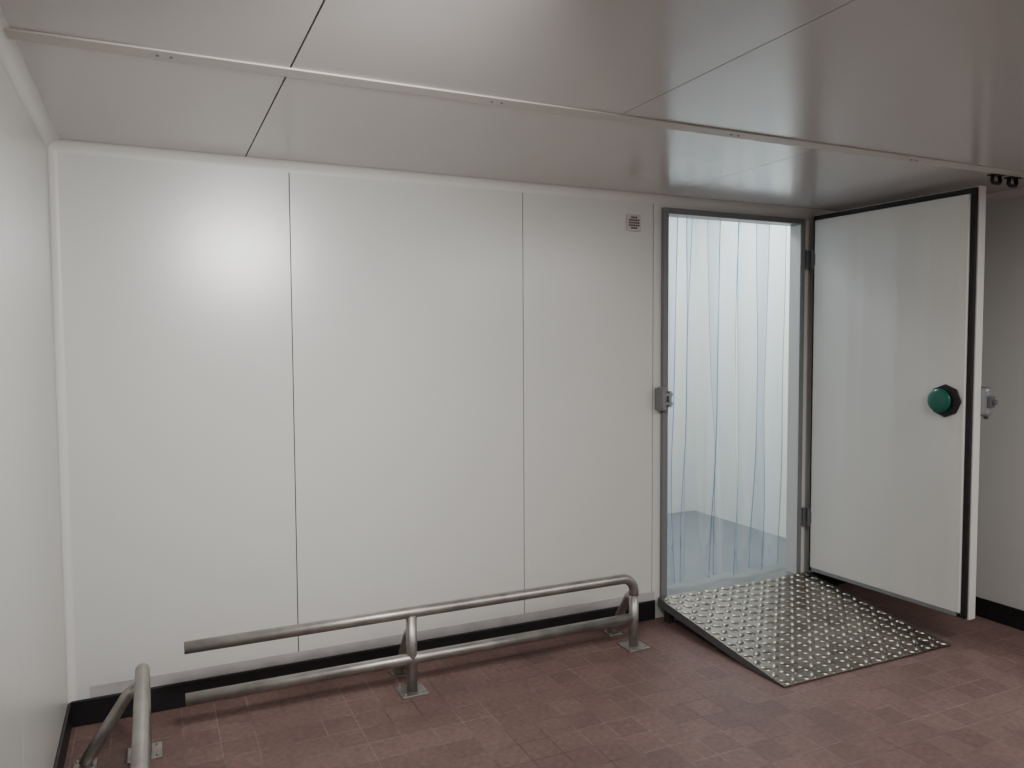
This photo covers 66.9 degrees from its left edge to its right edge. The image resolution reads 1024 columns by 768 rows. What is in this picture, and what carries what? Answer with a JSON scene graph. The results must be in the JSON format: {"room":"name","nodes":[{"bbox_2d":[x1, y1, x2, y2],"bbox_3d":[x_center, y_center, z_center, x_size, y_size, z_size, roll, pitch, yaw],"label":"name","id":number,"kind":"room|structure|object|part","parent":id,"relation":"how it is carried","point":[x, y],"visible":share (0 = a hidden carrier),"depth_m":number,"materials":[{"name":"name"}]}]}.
{"room":"cold store anteroom","nodes":[
{"label":"cold store anteroom","id":0,"kind":"room"},
{"bbox_2d":[0,61,66,767],"bbox_3d":[-0.669,0.311,0.533,0.100,2.430,5.598,-2,3,-25],"label":"wall","id":1,"kind":"structure","parent":0,"point":[33,683],"depth_m":2.31,"materials":[{"name":"white"}]},
{"bbox_2d":[0,6,58,148],"bbox_3d":[-0.610,-0.803,0.504,0.042,0.042,5.600,-2,3,-25],"label":"trim","id":2,"kind":"structure","parent":1,"relation":"attached to","point":[11,57],"depth_m":2.33,"materials":[{"name":"white metal"}]},
{"bbox_2d":[53,703,71,767],"bbox_3d":[-0.609,1.469,0.611,0.012,0.108,5.588,-2,3,-25],"label":"baseboard","id":3,"kind":"structure","parent":1,"relation":"attached to","point":[63,744],"depth_m":2.90,"materials":[{"name":"black plastic"}]},
{"bbox_2d":[58,153,813,699],"bbox_3d":[0.238,0.121,4.073,4.738,2.430,0.060,-2,3,-25],"label":"wall","id":4,"kind":"structure","parent":0,"point":[292,398],"depth_m":3.56,"materials":[{"name":"grey"}]},
{"bbox_2d":[47,145,76,704],"bbox_3d":[-1.790,0.173,3.080,0.009,2.250,0.045,1,3,20],"label":"trim","id":5,"kind":"structure","parent":4,"relation":"attached to","point":[53,175],"depth_m":3.08,"materials":[{"name":"white metal"}]},
{"bbox_2d":[70,600,654,727],"bbox_3d":[-0.498,1.304,3.748,2.870,0.108,0.012,-2,3,-25],"label":"baseboard","id":6,"kind":"structure","parent":4,"relation":"attached to","point":[94,710],"depth_m":3.52,"materials":[{"name":"black plastic"}]},
{"bbox_2d":[90,591,654,697],"bbox_3d":[-0.465,1.226,3.765,2.790,0.047,0.003,-2,3,-25],"label":"trim","id":7,"kind":"structure","parent":4,"relation":"attached to","point":[228,668],"depth_m":3.62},
{"bbox_2d":[51,139,835,217],"bbox_3d":[0.253,-0.989,3.967,4.540,0.042,0.042,-2,3,-25],"label":"trim","id":8,"kind":"structure","parent":4,"relation":"attached to","point":[61,146],"depth_m":3.61,"materials":[{"name":"white metal"}]},
{"bbox_2d":[626,214,640,231],"bbox_3d":[0.655,-0.868,4.177,0.090,0.090,0.014,-2,3,-25],"label":"air vent","id":9,"kind":"object","parent":4,"relation":"in","point":[633,222],"visible":1,"depth_m":4.17,"materials":[{"name":"grey metal"}]},
{"bbox_2d":[655,386,672,410],"bbox_3d":[0.840,0.082,4.274,0.075,0.136,0.082,-2,3,-25],"label":"latch keeper","id":10,"kind":"object","parent":4,"relation":"attached to","point":[663,397],"visible":1,"depth_m":4.25,"materials":[{"name":"grey metal"}]},
{"bbox_2d":[671,217,786,580],"bbox_3d":[1.235,0.079,4.651,1.121,2.178,0.097,-2,3,-25],"label":"curtain","id":11,"kind":"object","parent":4,"relation":"hanging from","point":[675,217],"visible":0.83,"depth_m":4.67,"materials":[{"name":"clear plastic"}]},
{"bbox_2d":[660,207,808,596],"bbox_3d":[1.301,0.115,4.561,1.068,2.199,0.094,-2,3,-25],"label":"trim","id":12,"kind":"structure","parent":4,"relation":"attached to","point":[799,229],"depth_m":4.71,"materials":[{"name":"grey metal"}]},
{"bbox_2d":[811,572,847,584],"bbox_3d":[2.068,1.228,4.943,0.545,0.108,0.012,-2,3,-25],"label":"baseboard","id":13,"kind":"structure","parent":4,"relation":"attached to","point":[831,580],"depth_m":4.91,"materials":[{"name":"black plastic"}]},
{"bbox_2d":[802,186,997,619],"bbox_3d":[2.091,0.090,4.287,0.212,2.180,1.084,-2,4,-34],"label":"door","id":14,"kind":"structure","parent":4,"relation":"in","point":[899,399],"depth_m":4.20,"materials":[{"name":"white metal"}]},
{"bbox_3d":[2.195,0.085,3.980,0.032,0.124,0.124,-2,3,-28],"label":"release knob","id":15,"kind":"part","parent":14,"relation":"part of","materials":[{"name":"teal plastic"}]},
{"bbox_3d":[2.217,0.086,3.969,0.012,0.169,0.169,-2,3,-28],"label":"knob plate","id":16,"kind":"part","parent":14,"relation":"part of","materials":[{"name":"plastic"}]},
{"bbox_2d":[0,0,1023,210],"bbox_3d":[1.427,-0.925,1.449,4.540,0.080,5.600,-2,3,-25],"label":"ceiling","id":17,"kind":"structure","parent":0,"point":[934,79],"depth_m":2.41,"materials":[{"name":"grey metal"}]},
{"bbox_2d":[4,28,1023,176],"bbox_3d":[0.741,-0.954,2.922,4.480,0.009,0.070,-2,3,-25],"label":"trim","id":18,"kind":"structure","parent":17,"relation":"attached to","point":[14,34],"depth_m":2.46,"materials":[{"name":"grey metal"}]},
{"bbox_2d":[987,174,1005,184],"bbox_3d":[2.335,-0.985,3.738,0.080,0.048,0.040,-2,3,-25],"label":"door stop","id":19,"kind":"object","parent":17,"relation":"attached to","point":[993,176],"visible":1,"depth_m":3.73,"materials":[{"name":"black rubber"}]},
{"bbox_3d":[2.335,-1.006,3.737,0.080,0.006,0.040,-2,3,-25],"label":"bracket plate","id":20,"kind":"part","parent":19,"relation":"part of","materials":[{"name":"black metal"}]},
{"bbox_2d":[1004,176,1021,187],"bbox_3d":[2.458,-0.989,3.806,0.080,0.048,0.040,-2,3,-25],"label":"door stop","id":21,"kind":"object","parent":17,"relation":"attached to","point":[1010,178],"visible":1,"depth_m":3.80,"materials":[{"name":"black rubber"}]},
{"bbox_3d":[2.458,-1.010,3.805,0.080,0.006,0.040,-2,3,-25],"label":"bracket plate","id":22,"kind":"part","parent":21,"relation":"part of","materials":[{"name":"black metal"}]},
{"bbox_2d":[64,583,1023,767],"bbox_3d":[1.440,1.492,1.576,4.540,0.060,5.600,-2,3,-25],"label":"floor","id":23,"kind":"structure","parent":0,"point":[579,700],"depth_m":3.25,"materials":[{"name":"tile"}]},
{"bbox_2d":[73,663,162,767],"bbox_3d":[-1.194,1.252,2.295,0.298,0.374,1.450,-2,3,-25],"label":"guard rail","id":24,"kind":"object","parent":23,"relation":"on","point":[142,751],"visible":1,"depth_m":2.79,"materials":[{"name":"silver metal"}]},
{"bbox_3d":[-1.575,1.403,2.859,0.076,0.015,0.076,-2,3,-25],"label":"plate","id":25,"kind":"part","parent":24,"relation":"part of","materials":[{"name":"silver metal"}]},
{"bbox_3d":[-1.106,1.126,2.310,0.049,0.124,1.414,-2,3,-25],"label":"rail","id":26,"kind":"part","parent":24,"relation":"part of","materials":[{"name":"silver metal"}]},
{"bbox_3d":[-1.393,1.398,2.943,0.120,0.015,0.120,-2,3,-25],"label":"plate","id":27,"kind":"part","parent":24,"relation":"part of","materials":[{"name":"silver metal"}]},
{"bbox_3d":[-1.095,1.290,2.296,0.049,0.049,1.366,-2,3,-25],"label":"rail","id":28,"kind":"part","parent":24,"relation":"part of","materials":[{"name":"silver metal"}]},
{"bbox_3d":[-1.394,1.272,2.937,0.049,0.250,0.049,-2,3,-25],"label":"post","id":29,"kind":"part","parent":24,"relation":"part of","materials":[{"name":"silver metal"}]},
{"bbox_2d":[184,574,649,705],"bbox_3d":[-0.345,1.174,3.598,2.168,0.385,0.298,-2,3,-25],"label":"guard rail","id":30,"kind":"object","parent":23,"relation":"on","point":[408,655],"visible":1,"depth_m":3.44,"materials":[{"name":"silver metal"}]},
{"bbox_3d":[-0.531,1.357,3.643,0.076,0.015,0.076,-2,3,-25],"label":"plate","id":31,"kind":"part","parent":30,"relation":"part of","materials":[{"name":"silver metal"}]},
{"bbox_3d":[-0.346,1.220,3.501,2.084,0.049,0.049,-2,3,-25],"label":"rail","id":32,"kind":"part","parent":30,"relation":"part of","materials":[{"name":"silver metal"}]},
{"bbox_3d":[-0.324,1.049,3.503,2.132,0.124,0.049,-2,3,-25],"label":"rail","id":33,"kind":"part","parent":30,"relation":"part of","materials":[{"name":"silver metal"}]},
{"bbox_3d":[-0.447,1.196,3.453,0.049,0.339,0.049,-2,3,-25],"label":"post","id":34,"kind":"part","parent":30,"relation":"part of","materials":[{"name":"silver metal"}]},
{"bbox_3d":[-0.446,1.366,3.462,0.120,0.015,0.120,-2,3,-25],"label":"plate","id":35,"kind":"part","parent":30,"relation":"part of","materials":[{"name":"silver metal"}]},
{"bbox_3d":[0.537,1.325,4.140,0.076,0.015,0.076,-2,3,-25],"label":"plate","id":36,"kind":"part","parent":30,"relation":"part of","materials":[{"name":"silver metal"}]},
{"bbox_3d":[0.621,1.334,3.959,0.120,0.015,0.120,-2,3,-25],"label":"plate","id":37,"kind":"part","parent":30,"relation":"part of","materials":[{"name":"silver metal"}]},
{"bbox_3d":[0.621,1.203,3.952,0.049,0.261,0.049,-2,3,-25],"label":"post","id":38,"kind":"part","parent":30,"relation":"part of","materials":[{"name":"silver metal"}]},
{"bbox_2d":[657,572,950,686],"bbox_3d":[1.525,1.261,4.140,1.120,0.132,0.961,-2,3,-25],"label":"ramp","id":39,"kind":"object","parent":23,"relation":"on","point":[793,629],"visible":1,"depth_m":4.05,"materials":[{"name":"grey metal"}]},
{"bbox_3d":[0.874,1.266,4.306,0.040,0.112,0.040,-2,3,-25],"label":"support leg","id":40,"kind":"part","parent":39,"relation":"part of","materials":[{"name":"grey metal"}]},
{"bbox_2d":[667,217,696,513],"bbox_3d":[0.263,-0.280,6.075,3.040,2.980,0.100,-2,3,-25],"label":"wall","id":41,"kind":"structure","parent":0,"point":[678,446],"depth_m":6.58,"materials":[{"name":"white"}]},
{"bbox_2d":[667,510,785,589],"bbox_3d":[0.614,1.211,5.298,2.940,0.080,1.740,-2,3,-25],"label":"floor","id":42,"kind":"structure","parent":0,"point":[694,569],"depth_m":5.40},
{"bbox_2d":[694,197,1023,610],"bbox_3d":[3.167,-0.139,3.297,0.130,3.000,7.398,-2,3,-25],"label":"wall","id":43,"kind":"structure","parent":0,"point":[736,411],"depth_m":5.83,"materials":[{"name":"white"}]},
{"bbox_2d":[975,596,1023,630],"bbox_3d":[3.494,1.348,2.522,0.012,0.108,5.588,-2,3,-25],"label":"baseboard","id":44,"kind":"structure","parent":43,"relation":"attached to","point":[984,608],"depth_m":4.25,"materials":[{"name":"black plastic"}]},
{"bbox_2d":[986,187,1023,202],"bbox_3d":[3.465,-0.924,2.401,0.042,0.042,5.600,-2,3,-25],"label":"trim","id":45,"kind":"structure","parent":43,"relation":"attached to","point":[1014,193],"depth_m":4.17,"materials":[{"name":"white metal"}]}
]}

